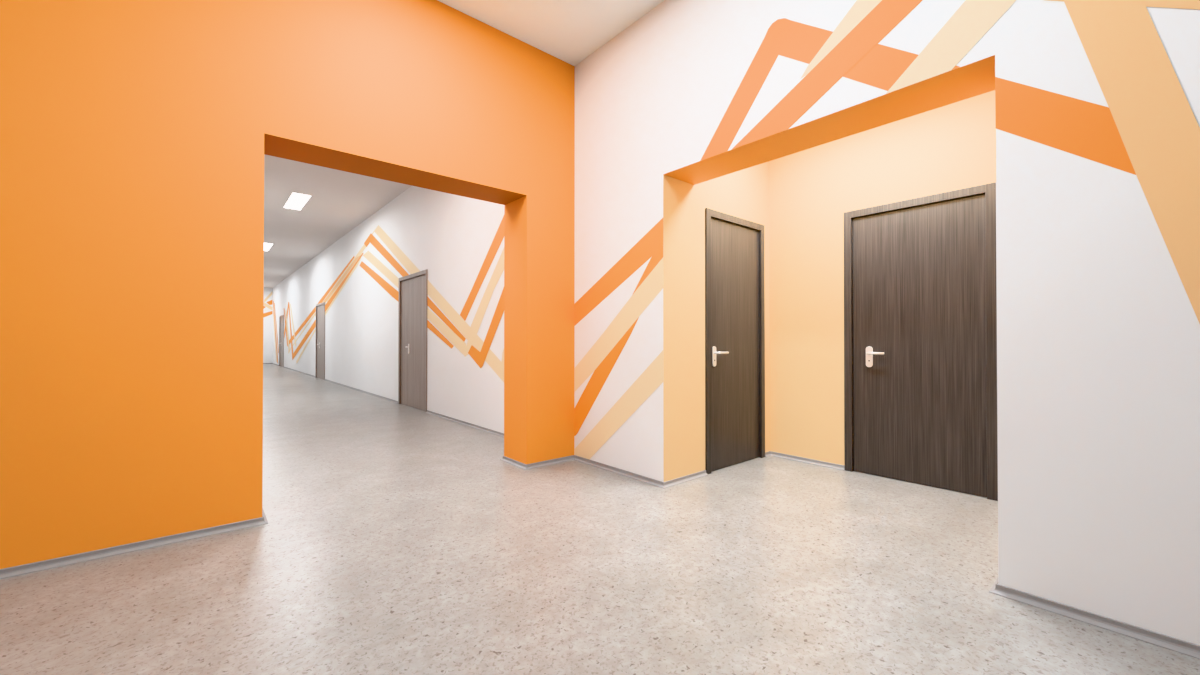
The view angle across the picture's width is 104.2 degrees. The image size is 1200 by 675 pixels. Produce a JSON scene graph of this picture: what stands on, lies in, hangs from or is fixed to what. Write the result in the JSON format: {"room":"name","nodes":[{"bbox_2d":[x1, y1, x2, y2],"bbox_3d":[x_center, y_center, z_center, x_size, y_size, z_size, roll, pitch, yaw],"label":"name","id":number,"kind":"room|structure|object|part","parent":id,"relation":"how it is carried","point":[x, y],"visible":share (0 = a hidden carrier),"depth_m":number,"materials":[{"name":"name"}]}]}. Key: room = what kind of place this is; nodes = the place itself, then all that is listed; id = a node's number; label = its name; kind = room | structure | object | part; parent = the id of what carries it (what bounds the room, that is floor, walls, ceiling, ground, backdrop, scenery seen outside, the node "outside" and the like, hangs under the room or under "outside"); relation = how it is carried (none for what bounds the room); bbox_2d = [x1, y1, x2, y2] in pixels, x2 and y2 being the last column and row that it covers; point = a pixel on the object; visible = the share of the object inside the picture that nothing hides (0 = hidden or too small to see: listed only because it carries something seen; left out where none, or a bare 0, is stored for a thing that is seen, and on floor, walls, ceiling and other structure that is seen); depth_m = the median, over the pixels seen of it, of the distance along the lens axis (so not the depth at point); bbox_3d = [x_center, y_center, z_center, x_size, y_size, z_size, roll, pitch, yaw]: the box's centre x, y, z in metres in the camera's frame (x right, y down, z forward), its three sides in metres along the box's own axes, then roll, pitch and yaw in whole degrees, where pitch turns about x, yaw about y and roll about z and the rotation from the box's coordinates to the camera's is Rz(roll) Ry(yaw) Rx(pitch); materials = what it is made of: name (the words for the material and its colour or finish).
{"room":"school corridor","nodes":[
{"label":"school corridor","id":0,"kind":"room"},
{"bbox_2d":[263,287,272,362],"bbox_3d":[-16.900,-0.573,21.802,2.851,3.671,0.102,0,-1,-41],"label":"wall","id":1,"kind":"structure","parent":0,"point":[267,292],"depth_m":22.50,"materials":[{"name":"white paint"}]},
{"bbox_2d":[0,0,574,568],"bbox_3d":[-2.588,-0.718,2.609,5.851,3.671,0.390,0,-1,-41],"label":"wall","id":2,"kind":"structure","parent":0,"point":[136,135],"depth_m":2.61,"materials":[{"name":"orange paint"}]},
{"bbox_2d":[0,507,267,578],"bbox_3d":[-3.466,1.092,1.826,3.516,0.039,0.418,0,-1,-41],"label":"baseboard","id":3,"kind":"structure","parent":2,"relation":"attached to","point":[131,547],"depth_m":2.43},
{"bbox_2d":[263,0,663,287],"bbox_3d":[-8.002,-2.544,9.163,6.324,0.080,30.900,0,-1,-41],"label":"ceiling","id":4,"kind":"structure","parent":0,"point":[340,201],"depth_m":7.31,"materials":[{"name":"grey paint"}]},
{"bbox_2d":[264,243,272,250],"bbox_3d":[-9.159,-2.473,12.740,0.295,0.008,1.284,0,-1,-41],"label":"recessed light","id":5,"kind":"object","parent":4,"relation":"in","point":[267,246],"visible":0.51,"depth_m":12.69,"materials":[{"name":"white plastic"}]},
{"bbox_2d":[283,192,311,209],"bbox_3d":[-5.593,-2.504,8.617,0.295,0.008,1.211,0,-1,-41],"label":"recessed light","id":6,"kind":"object","parent":4,"relation":"in","point":[297,201],"visible":1,"depth_m":8.59,"materials":[{"name":"white plastic"}]},
{"bbox_2d":[0,364,1199,674],"bbox_3d":[-7.527,1.210,9.541,7.575,0.080,30.900,0,-1,-41],"label":"floor","id":7,"kind":"structure","parent":0,"point":[397,539],"depth_m":2.14,"materials":[{"name":"grey stone"}]},
{"bbox_2d":[694,162,769,472],"bbox_3d":[1.204,-0.346,4.209,1.251,2.950,0.100,0,-1,-41],"label":"wall","id":8,"kind":"structure","parent":0,"point":[744,194],"depth_m":3.97,"materials":[{"name":"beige paint"}]},
{"bbox_2d":[705,208,764,473],"bbox_3d":[1.201,0.030,4.157,0.900,2.197,0.140,0,-1,-41],"label":"door","id":9,"kind":"structure","parent":8,"relation":"in","point":[734,246],"depth_m":4.13,"materials":[{"name":"brown wood"}]},
{"bbox_3d":[0.963,0.160,3.938,0.052,0.170,0.010,0,-1,-41],"label":"handle","id":10,"kind":"part","parent":9,"relation":"part of","materials":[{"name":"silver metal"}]},
{"bbox_3d":[1.027,0.129,3.952,0.134,0.019,0.056,0,-1,-41],"label":"lever","id":11,"kind":"part","parent":9,"relation":"part of","materials":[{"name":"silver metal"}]},
{"bbox_2d":[272,0,1199,644],"bbox_3d":[-5.745,-0.654,11.080,0.382,3.671,30.700,0,-1,-41],"label":"wall","id":12,"kind":"structure","parent":0,"point":[1097,102],"depth_m":2.18,"materials":[{"name":"white paint"}]},
{"bbox_2d":[279,315,283,366],"bbox_3d":[-13.652,0.150,20.062,0.140,2.200,1.340,0,-1,-41],"label":"door","id":13,"kind":"structure","parent":12,"relation":"in","point":[281,318],"depth_m":20.17,"materials":[{"name":"grey wood"}]},
{"bbox_2d":[283,366,314,376],"bbox_3d":[-10.905,1.206,16.797,0.028,0.039,7.178,0,-1,-41],"label":"baseboard","id":14,"kind":"structure","parent":12,"relation":"attached to","point":[283,366],"depth_m":16.20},
{"bbox_2d":[315,302,324,379],"bbox_3d":[-8.114,0.101,13.587,0.140,2.200,1.340,0,-1,-41],"label":"door","id":15,"kind":"structure","parent":12,"relation":"in","point":[320,308],"depth_m":13.62,"materials":[{"name":"grey wood"}]},
{"bbox_2d":[324,379,397,403],"bbox_3d":[-5.617,1.159,10.615,0.028,0.039,6.411,0,-1,-41],"label":"baseboard","id":16,"kind":"structure","parent":12,"relation":"attached to","point":[349,387],"depth_m":9.79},
{"bbox_2d":[398,269,427,411],"bbox_3d":[-3.076,0.056,7.697,0.140,2.200,1.336,0,-1,-41],"label":"door","id":17,"kind":"structure","parent":12,"relation":"in","point":[412,302],"depth_m":7.68,"materials":[{"name":"grey wood"}]},
{"bbox_2d":[425,410,503,437],"bbox_3d":[-1.593,1.123,5.911,0.028,0.039,3.293,0,-1,-41],"label":"baseboard","id":18,"kind":"structure","parent":12,"relation":"attached to","point":[500,434],"depth_m":6.05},
{"bbox_2d":[500,455,707,488],"bbox_3d":[-0.053,1.108,4.010,1.805,0.039,0.659,0,-1,31],"label":"baseboard","id":19,"kind":"structure","parent":12,"relation":"attached to","point":[703,473],"depth_m":3.94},
{"bbox_2d":[989,578,1199,658],"bbox_3d":[3.038,1.084,0.783,0.401,0.039,3.653,0,-1,-41],"label":"baseboard","id":20,"kind":"structure","parent":12,"relation":"attached to","point":[1158,639],"depth_m":1.80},
{"bbox_2d":[769,90,995,464],"bbox_3d":[2.337,-0.349,3.771,0.100,2.950,2.039,0,-1,-41],"label":"wall","id":21,"kind":"structure","parent":0,"point":[950,147],"depth_m":4.10,"materials":[{"name":"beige paint"}]},
{"bbox_2d":[765,451,844,470],"bbox_3d":[1.820,1.110,4.203,0.109,0.039,0.693,0,-1,-41],"label":"baseboard","id":22,"kind":"structure","parent":21,"relation":"attached to","point":[769,453],"depth_m":4.21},
{"bbox_2d":[844,182,997,500],"bbox_3d":[2.425,0.028,3.611,0.140,2.194,1.005,0,-1,-41],"label":"door","id":23,"kind":"structure","parent":21,"relation":"in","point":[920,289],"depth_m":3.55,"materials":[{"name":"brown wood"}]},
{"bbox_3d":[2.214,0.160,3.840,0.010,0.170,0.052,0,-1,-41],"label":"handle","id":24,"kind":"part","parent":23,"relation":"part of","materials":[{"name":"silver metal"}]},
{"bbox_3d":[2.228,0.128,3.776,0.056,0.019,0.134,0,-1,-41],"label":"lever","id":25,"kind":"part","parent":23,"relation":"part of","materials":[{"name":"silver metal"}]}
]}

